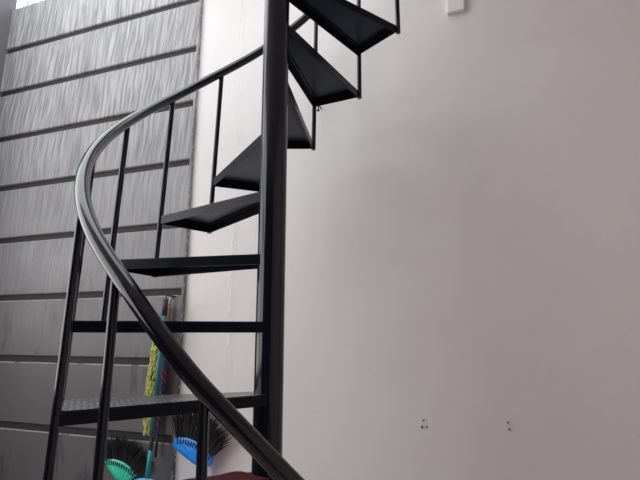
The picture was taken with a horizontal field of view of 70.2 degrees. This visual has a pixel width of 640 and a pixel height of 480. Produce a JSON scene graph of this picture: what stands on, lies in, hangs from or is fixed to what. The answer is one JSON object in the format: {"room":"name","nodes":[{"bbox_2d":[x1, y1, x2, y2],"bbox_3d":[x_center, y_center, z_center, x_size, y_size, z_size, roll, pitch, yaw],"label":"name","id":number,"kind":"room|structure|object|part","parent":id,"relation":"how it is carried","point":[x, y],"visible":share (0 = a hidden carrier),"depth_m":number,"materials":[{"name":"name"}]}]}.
{"room":"stairwell","nodes":[
{"label":"stairwell","id":0,"kind":"room"},
{"bbox_2d":[0,0,16,96],"bbox_3d":[-3.344,-0.583,-0.039,0.151,4.254,6.500,-4,-12,19],"label":"wall","id":1,"kind":"structure","parent":0,"point":[7,7],"depth_m":3.20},
{"bbox_2d":[175,0,639,479],"bbox_3d":[0.481,0.057,2.061,5.930,3.854,0.151,-4,-12,19],"label":"wall","id":2,"kind":"structure","parent":0,"point":[462,256],"depth_m":1.97,"materials":[{"name":"white paint"}]},
{"bbox_2d":[0,0,202,479],"bbox_3d":[-1.451,0.176,2.634,1.596,3.854,0.022,-4,-12,19],"label":"cladding","id":3,"kind":"object","parent":2,"relation":"attached to","point":[74,69],"visible":0.71,"depth_m":2.67,"materials":[{"name":"grey wood"}]},
{"bbox_2d":[143,315,161,435],"bbox_3d":[-0.828,0.665,2.257,0.069,0.576,0.060,2,-12,-10],"label":"chenille duster","id":4,"kind":"object","parent":3,"relation":"hanging from","point":[150,380],"visible":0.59,"depth_m":2.23,"materials":[{"name":"fabric"}]},
{"bbox_2d":[135,295,176,479],"bbox_3d":[-0.792,0.750,2.212,0.216,0.957,0.107,-4,-12,19],"label":"brush","id":5,"kind":"object","parent":3,"relation":"hanging from","point":[165,301],"visible":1,"depth_m":2.18,"materials":[{"name":"blue plastic"}]},
{"bbox_2d":[145,450,152,476],"bbox_3d":[-0.799,1.040,2.124,0.028,0.114,0.023,-4,-12,19],"label":"handle","id":6,"kind":"object","parent":5,"relation":"attached to","point":[149,459],"depth_m":2.12,"materials":[{"name":"teal plastic"}]},
{"bbox_2d":[154,297,173,456],"bbox_3d":[-0.776,0.665,2.260,0.059,0.766,0.043,-4,-12,19],"label":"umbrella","id":7,"kind":"object","parent":3,"relation":"hanging from","point":[164,362],"visible":0.53,"depth_m":2.23,"materials":[{"name":"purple fabric"}]},
{"bbox_3d":[-0.770,0.379,2.313,0.028,0.091,0.027,-4,-12,19],"label":"handle","id":8,"kind":"part","parent":7,"relation":"part of","materials":[{"name":"plastic"}]},
{"bbox_2d":[420,418,427,429],"bbox_3d":[0.424,0.750,1.855,0.029,0.047,0.003,-4,-12,18],"label":"plate","id":9,"kind":"object","parent":2,"relation":"attached to","point":[423,421],"visible":1,"depth_m":1.85,"materials":[{"name":"paint"}]},
{"bbox_2d":[446,0,464,14],"bbox_3d":[0.640,-1.466,2.227,0.082,0.804,0.024,-4,-12,19],"label":"trim","id":10,"kind":"structure","parent":2,"relation":"attached to","point":[452,6],"depth_m":2.14,"materials":[{"name":"white paint"}]},
{"bbox_2d":[506,420,514,431],"bbox_3d":[0.732,0.716,1.752,0.029,0.043,0.003,-4,-12,19],"label":"plate","id":11,"kind":"object","parent":2,"relation":"attached to","point":[509,424],"visible":1,"depth_m":1.75,"materials":[{"name":"paint"}]},
{"bbox_3d":[-2.905,1.527,-0.633,10.780,0.120,6.800,-4,-12,19],"label":"floor","id":12,"kind":"structure","parent":0,"visible":0},
{"bbox_2d":[105,434,151,479],"bbox_3d":[-0.971,1.488,2.129,0.325,1.076,0.087,-4,-12,19],"label":"broom","id":13,"kind":"object","parent":12,"relation":"on","point":[122,460],"visible":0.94,"depth_m":2.22,"materials":[{"name":"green plastic"}]},
{"bbox_2d":[170,413,230,465],"bbox_3d":[-0.565,1.375,2.007,0.349,1.248,0.088,-4,-12,19],"label":"broom","id":14,"kind":"object","parent":12,"relation":"on","point":[185,425],"visible":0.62,"depth_m":2.12,"materials":[{"name":"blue plastic"}]},
{"bbox_2d":[43,0,400,479],"bbox_3d":[-0.147,-0.270,1.459,1.099,4.250,1.097,0,-12,0],"label":"spiral staircase","id":15,"kind":"structure","parent":12,"relation":"on","point":[261,168],"depth_m":1.37,"materials":[{"name":"black metal"}]},
{"bbox_3d":[-0.389,0.432,1.191,0.503,0.027,0.217,6,-13,-26],"label":"tread frame","id":16,"kind":"part","parent":15,"relation":"part of","materials":[{"name":"black metal"}]},
{"bbox_3d":[-0.417,0.258,1.335,0.503,0.027,0.217,1,-12,-3],"label":"tread frame","id":17,"kind":"part","parent":15,"relation":"part of","materials":[{"name":"black metal"}]},
{"bbox_3d":[-0.401,0.084,1.482,0.503,0.027,0.217,-4,-12,20],"label":"tread frame","id":18,"kind":"part","parent":15,"relation":"part of","materials":[{"name":"black metal"}]},
{"bbox_3d":[-0.148,-0.298,1.466,1.095,3.056,1.095,0,-12,0],"label":"handrail","id":19,"kind":"part","parent":15,"relation":"part of","materials":[{"name":"black metal"}]},
{"bbox_3d":[-0.343,-0.093,1.614,0.503,0.027,0.217,-11,-16,43],"label":"tread frame","id":20,"kind":"part","parent":15,"relation":"part of","materials":[{"name":"black metal"}]},
{"bbox_2d":[184,471,266,479],"bbox_3d":[-0.244,0.620,1.158,0.268,0.008,0.210,-10,-15,39],"label":"mat","id":21,"kind":"object","parent":15,"relation":"on","point":[235,475],"visible":0.96,"depth_m":1.21,"materials":[{"name":"red fabric"}]},
{"bbox_3d":[-0.252,-0.276,1.715,0.217,0.027,0.503,5,-13,-22],"label":"tread frame","id":22,"kind":"part","parent":15,"relation":"part of","materials":[{"name":"black metal"}]},
{"bbox_3d":[-0.144,-0.468,1.776,0.217,0.027,0.503,0,-12,1],"label":"tread frame","id":23,"kind":"part","parent":15,"relation":"part of","materials":[{"name":"black metal"}]},
{"bbox_3d":[-0.037,-0.668,1.793,0.217,0.027,0.503,-5,-13,24],"label":"tread frame","id":24,"kind":"part","parent":15,"relation":"part of","materials":[{"name":"black metal"}]},
{"bbox_3d":[0.052,-0.877,1.770,0.503,0.027,0.217,10,-16,-41],"label":"tread frame","id":25,"kind":"part","parent":15,"relation":"part of","materials":[{"name":"black metal"}]}
]}

